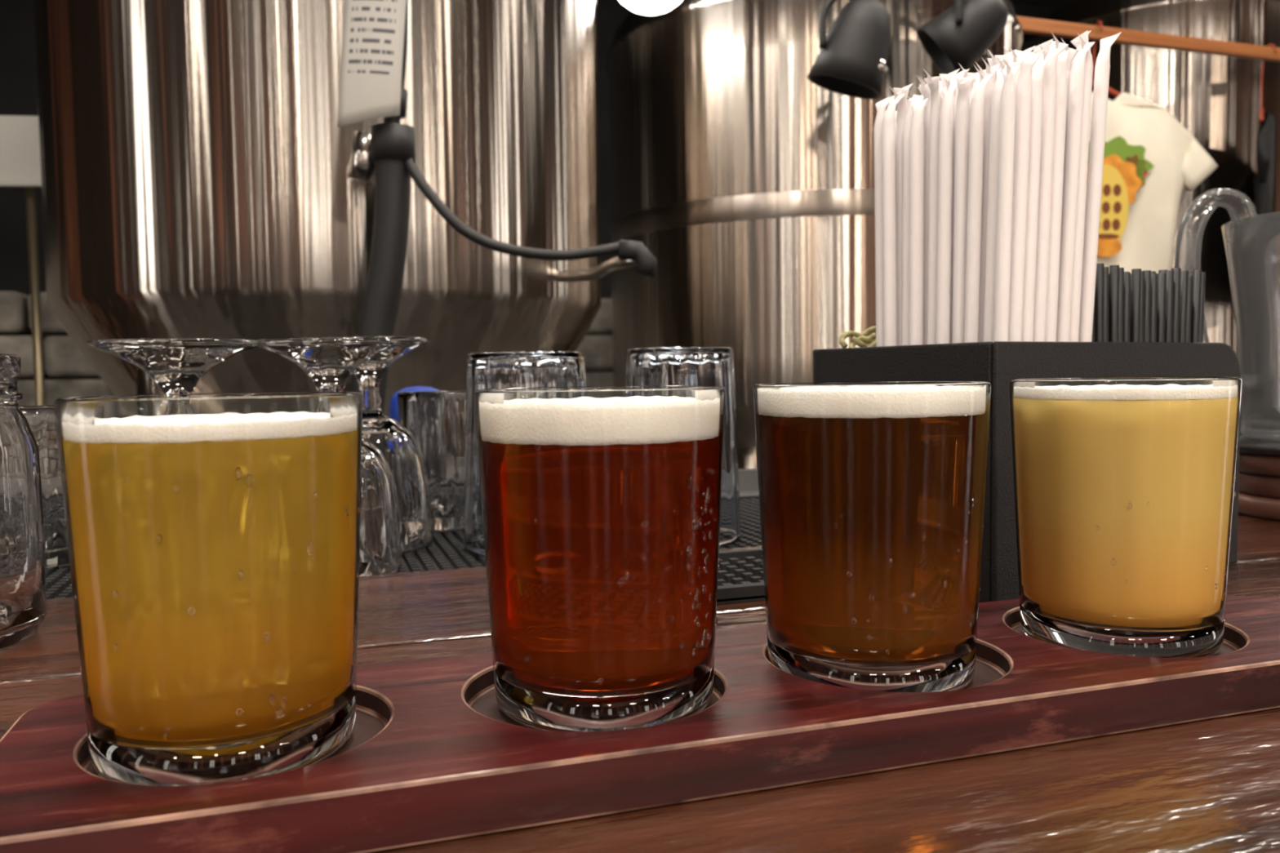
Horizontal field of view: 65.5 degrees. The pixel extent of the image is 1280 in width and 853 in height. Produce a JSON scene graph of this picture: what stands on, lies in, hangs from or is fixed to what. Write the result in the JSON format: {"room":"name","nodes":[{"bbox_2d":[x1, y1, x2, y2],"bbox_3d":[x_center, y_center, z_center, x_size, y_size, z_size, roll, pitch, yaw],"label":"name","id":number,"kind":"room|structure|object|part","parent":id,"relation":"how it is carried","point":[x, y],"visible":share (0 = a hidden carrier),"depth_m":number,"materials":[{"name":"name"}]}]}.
{"room":"brewery taproom","nodes":[
{"label":"brewery taproom","id":0,"kind":"room"},
{"bbox_2d":[0,290,613,417],"bbox_3d":[-1.481,0.331,2.799,3.324,1.395,0.270,-2,3,-18],"label":"stone wall","id":1,"kind":"structure","parent":0,"point":[62,357],"depth_m":2.65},
{"bbox_2d":[0,0,1056,417],"bbox_3d":[-0.302,-0.553,4.357,7.200,2.970,0.100,-2,3,-18],"label":"wall","id":2,"kind":"structure","parent":0,"point":[18,75],"depth_m":3.64,"materials":[{"name":"paint"}]},
{"bbox_2d":[1009,0,1073,8],"bbox_3d":[0.923,-1.904,0.531,7.200,0.100,8.000,-2,3,-18],"label":"ceiling","id":3,"kind":"structure","parent":0,"point":[1055,4],"depth_m":4.95,"materials":[{"name":"grey paint"}]},
{"bbox_2d":[618,0,681,15],"bbox_3d":[0.012,-1.318,1.732,0.156,1.172,0.156,-2,3,-18],"label":"pendant lamp","id":4,"kind":"object","parent":3,"relation":"hanging from","point":[650,7],"visible":1,"depth_m":1.75,"materials":[{"name":"white glass"}]},
{"bbox_2d":[807,0,890,99],"bbox_3d":[0.325,-1.212,1.561,0.130,1.374,0.121,1,3,24],"label":"spotlight","id":5,"kind":"object","parent":3,"relation":"hanging from","point":[851,60],"visible":1,"depth_m":1.55,"materials":[{"name":"black metal"}]},
{"bbox_3d":[0.335,-1.249,1.556,0.107,1.300,0.079,0,3,17],"label":"stem and yoke","id":6,"kind":"part","parent":5,"relation":"part of","materials":[{"name":"black plastic"}]},
{"bbox_2d":[916,0,1008,74],"bbox_3d":[0.543,-1.251,1.676,0.150,1.314,0.127,1,3,26],"label":"spotlight","id":7,"kind":"object","parent":3,"relation":"hanging from","point":[963,33],"visible":0.94,"depth_m":1.67,"materials":[{"name":"black metal"}]},
{"bbox_3d":[0.547,-1.291,1.674,0.100,1.235,0.079,-2,3,-27],"label":"stem and yoke","id":8,"kind":"part","parent":7,"relation":"part of","materials":[{"name":"black plastic"}]},
{"bbox_2d":[1016,0,1279,62],"bbox_3d":[1.518,-1.532,2.826,3.250,0.903,0.024,-2,3,-18],"label":"rail","id":9,"kind":"object","parent":3,"relation":"hanging from","point":[1029,25],"visible":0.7,"depth_m":2.82,"materials":[{"name":"orange wood"}]},
{"bbox_2d":[1084,20,1217,273],"bbox_3d":[1.275,-0.705,2.787,0.708,0.838,0.093,-1,3,-1],"label":"t-shirt","id":10,"kind":"object","parent":9,"relation":"hanging from","point":[1151,161],"visible":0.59,"depth_m":2.78,"materials":[{"name":"fabric"}]},
{"bbox_2d":[1253,43,1277,302],"bbox_3d":[1.866,-0.757,2.986,0.068,0.763,0.603,1,4,32],"label":"t-shirt","id":11,"kind":"object","parent":9,"relation":"hanging from","point":[1264,180],"visible":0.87,"depth_m":2.83,"materials":[{"name":"fabric"}]},
{"bbox_3d":[0.966,1.161,0.695,7.200,0.100,8.000,-2,3,-18],"label":"floor","id":12,"kind":"structure","parent":0,"visible":0},
{"bbox_2d":[0,115,44,405],"bbox_3d":[-1.613,0.130,2.582,0.356,1.830,0.240,-2,3,-18],"label":"notice sign","id":13,"kind":"object","parent":12,"relation":"on","point":[20,147],"visible":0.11,"depth_m":2.52,"materials":[{"name":"white paper"}]},
{"bbox_3d":[-1.558,0.139,2.601,0.240,1.810,0.240,-2,3,-18],"label":"post","id":14,"kind":"part","parent":13,"relation":"part of","materials":[{"name":"gold metal"}]},
{"bbox_2d":[32,0,657,417],"bbox_3d":[-0.465,-0.163,1.583,0.871,2.490,1.059,-2,3,-18],"label":"tank","id":15,"kind":"object","parent":12,"relation":"on","point":[253,170],"visible":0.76,"depth_m":1.27,"materials":[{"name":"silver metal"}]},
{"bbox_2d":[0,513,1279,852],"bbox_3d":[0.402,0.613,0.277,4.300,1.055,0.873,-2,3,-18],"label":"countertop","id":16,"kind":"structure","parent":12,"relation":"on","point":[1211,785],"depth_m":0.25,"materials":[{"name":"brown wood"}]},
{"bbox_2d":[0,353,46,649],"bbox_3d":[-0.284,0.030,0.394,0.083,0.116,0.080,-2,3,-18],"label":"mason jar","id":17,"kind":"object","parent":16,"relation":"on","point":[23,602],"visible":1,"depth_m":0.39,"materials":[{"name":"clear glass"}]},
{"bbox_2d":[0,595,1279,852],"bbox_3d":[0.116,0.078,0.328,0.575,0.015,0.098,-2,3,-18],"label":"serving board","id":18,"kind":"object","parent":16,"relation":"on","point":[431,753],"visible":0.65,"depth_m":0.25,"materials":[{"name":"brown wood"}]},
{"bbox_2d":[53,391,362,786],"bbox_3d":[-0.108,0.038,0.258,0.072,0.092,0.072,-2,3,-18],"label":"beer glass","id":19,"kind":"object","parent":18,"relation":"in","point":[214,558],"depth_m":0.23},
{"bbox_2d":[473,385,724,731],"bbox_3d":[-0.011,0.035,0.291,0.072,0.092,0.072,0,3,14],"label":"beer glass","id":20,"kind":"object","parent":18,"relation":"in","point":[601,517],"depth_m":0.26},
{"bbox_2d":[752,381,991,692],"bbox_3d":[0.072,0.032,0.314,0.072,0.092,0.072,-4,4,-43],"label":"beer glass","id":21,"kind":"object","parent":18,"relation":"in","point":[872,497],"depth_m":0.29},
{"bbox_2d":[1008,377,1243,657],"bbox_3d":[0.167,0.029,0.347,0.072,0.092,0.072,-1,3,-10],"label":"beer glass","id":22,"kind":"object","parent":18,"relation":"in","point":[1124,494],"depth_m":0.32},
{"bbox_2d":[716,547,764,604],"bbox_3d":[0.014,0.075,0.489,0.160,0.007,0.088,-2,3,-18],"label":"bar mat","id":23,"kind":"object","parent":16,"relation":"on","point":[740,571],"visible":0.13,"depth_m":0.49,"materials":[{"name":"black rubber"}]},
{"bbox_2d":[813,325,1240,602],"bbox_3d":[0.204,0.009,0.531,0.186,0.129,0.123,-3,4,-30],"label":"caddy","id":24,"kind":"object","parent":16,"relation":"on","point":[997,363],"depth_m":0.46,"materials":[{"name":"black plastic"}]},
{"bbox_3d":[0.133,0.008,0.537,0.057,0.126,0.020,-3,4,-30],"label":"twine coil","id":25,"kind":"part","parent":24,"relation":"part of","materials":[{"name":"fabric"}]},
{"bbox_2d":[873,30,1121,346],"bbox_3d":[0.170,-0.056,0.487,0.085,0.259,0.099,-3,4,-30],"label":"straws","id":26,"kind":"object","parent":24,"relation":"in","point":[984,233],"visible":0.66,"depth_m":0.46,"materials":[{"name":"white paper"}]},
{"bbox_2d":[1091,262,1205,342],"bbox_3d":[0.240,-0.005,0.515,0.099,0.151,0.051,-3,4,-30],"label":"straws","id":27,"kind":"object","parent":24,"relation":"in","point":[1166,305],"visible":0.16,"depth_m":0.49,"materials":[{"name":"black plastic"}]},
{"bbox_2d":[1238,435,1279,520],"bbox_3d":[0.480,0.035,0.693,0.132,0.052,0.132,-2,3,-18],"label":"round wooden riser","id":28,"kind":"object","parent":16,"relation":"on","point":[1259,484],"visible":0.62,"depth_m":0.68,"materials":[{"name":"brown wood"}]},
{"bbox_2d":[1174,187,1279,442],"bbox_3d":[0.470,-0.077,0.681,0.158,0.174,0.136,-3,4,-36],"label":"pitcher","id":29,"kind":"object","parent":28,"relation":"on","point":[1246,240],"visible":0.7,"depth_m":0.69,"materials":[{"name":"clear glass"}]},
{"bbox_3d":[0.398,-0.093,0.686,0.058,0.141,0.016,-1,3,0],"label":"pitcher handle","id":30,"kind":"part","parent":29,"relation":"part of","materials":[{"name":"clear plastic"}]},
{"bbox_2d":[737,468,758,495],"bbox_3d":[0.207,0.580,0.861,4.200,1.064,0.353,-2,3,-18],"label":"station","id":31,"kind":"object","parent":12,"relation":"on","point":[748,478],"visible":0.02,"depth_m":0.98,"materials":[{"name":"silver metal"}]},
{"bbox_2d":[45,494,761,599],"bbox_3d":[-0.212,0.081,0.649,1.240,0.007,0.244,-2,3,-18],"label":"bar mat","id":32,"kind":"object","parent":31,"relation":"on","point":[446,551],"visible":0.08,"depth_m":0.62,"materials":[{"name":"black rubber"}]},
{"bbox_2d":[18,404,104,568],"bbox_3d":[-0.359,0.035,0.602,0.066,0.094,0.066,-2,3,-18],"label":"tumbler","id":33,"kind":"object","parent":32,"relation":"on","point":[41,420],"visible":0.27,"depth_m":0.58,"materials":[{"name":"clear glass"}]},
{"bbox_2d":[84,337,257,415],"bbox_3d":[-0.248,0.018,0.536,0.085,0.130,0.085,-2,3,-18],"label":"goblet","id":34,"kind":"object","parent":32,"relation":"on","point":[176,365],"visible":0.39,"depth_m":0.52,"materials":[{"name":"clear glass"}]},
{"bbox_2d":[254,337,401,576],"bbox_3d":[-0.171,0.016,0.552,0.077,0.130,0.077,-2,3,-18],"label":"goblet","id":35,"kind":"object","parent":32,"relation":"on","point":[329,362],"visible":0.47,"depth_m":0.54,"materials":[{"name":"clear glass"}]},
{"bbox_2d":[315,336,433,551],"bbox_3d":[-0.173,0.010,0.641,0.077,0.134,0.077,-2,3,-18],"label":"goblet","id":36,"kind":"object","parent":32,"relation":"on","point":[399,446],"visible":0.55,"depth_m":0.63,"materials":[{"name":"clear glass"}]},
{"bbox_2d":[397,390,466,531],"bbox_3d":[-0.140,0.023,0.722,0.068,0.098,0.068,-2,3,-18],"label":"tumbler","id":37,"kind":"object","parent":32,"relation":"on","point":[436,420],"visible":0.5,"depth_m":0.69,"materials":[{"name":"clear glass"}]},
{"bbox_2d":[463,351,586,555],"bbox_3d":[-0.071,0.015,0.632,0.083,0.122,0.083,-2,3,-18],"label":"pint glass","id":38,"kind":"object","parent":32,"relation":"on","point":[538,369],"visible":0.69,"depth_m":0.60,"materials":[{"name":"clear glass"}]},
{"bbox_2d":[625,346,741,545],"bbox_3d":[0.027,0.011,0.651,0.077,0.124,0.077,-2,3,-18],"label":"pint glass","id":39,"kind":"object","parent":32,"relation":"on","point":[663,366],"visible":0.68,"depth_m":0.62,"materials":[{"name":"clear glass"}]},
{"bbox_2d":[389,386,439,422],"bbox_3d":[-0.185,0.020,0.837,0.052,0.108,0.052,-2,3,-18],"label":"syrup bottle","id":40,"kind":"object","parent":31,"relation":"on","point":[393,406],"visible":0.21,"depth_m":0.82,"materials":[{"name":"blue plastic"}]},
{"bbox_2d":[605,0,1022,469],"bbox_3d":[0.385,-0.031,2.272,0.902,2.130,0.902,1,4,32],"label":"tank","id":41,"kind":"object","parent":12,"relation":"on","point":[748,182],"visible":0.44,"depth_m":1.85,"materials":[{"name":"silver metal"}]},
{"bbox_2d":[1019,0,1279,435],"bbox_3d":[1.902,-0.375,3.726,1.012,2.620,1.012,-2,3,-18],"label":"tank","id":42,"kind":"object","parent":12,"relation":"on","point":[1215,98],"visible":0.2,"depth_m":3.21,"materials":[{"name":"silver metal"}]}
]}

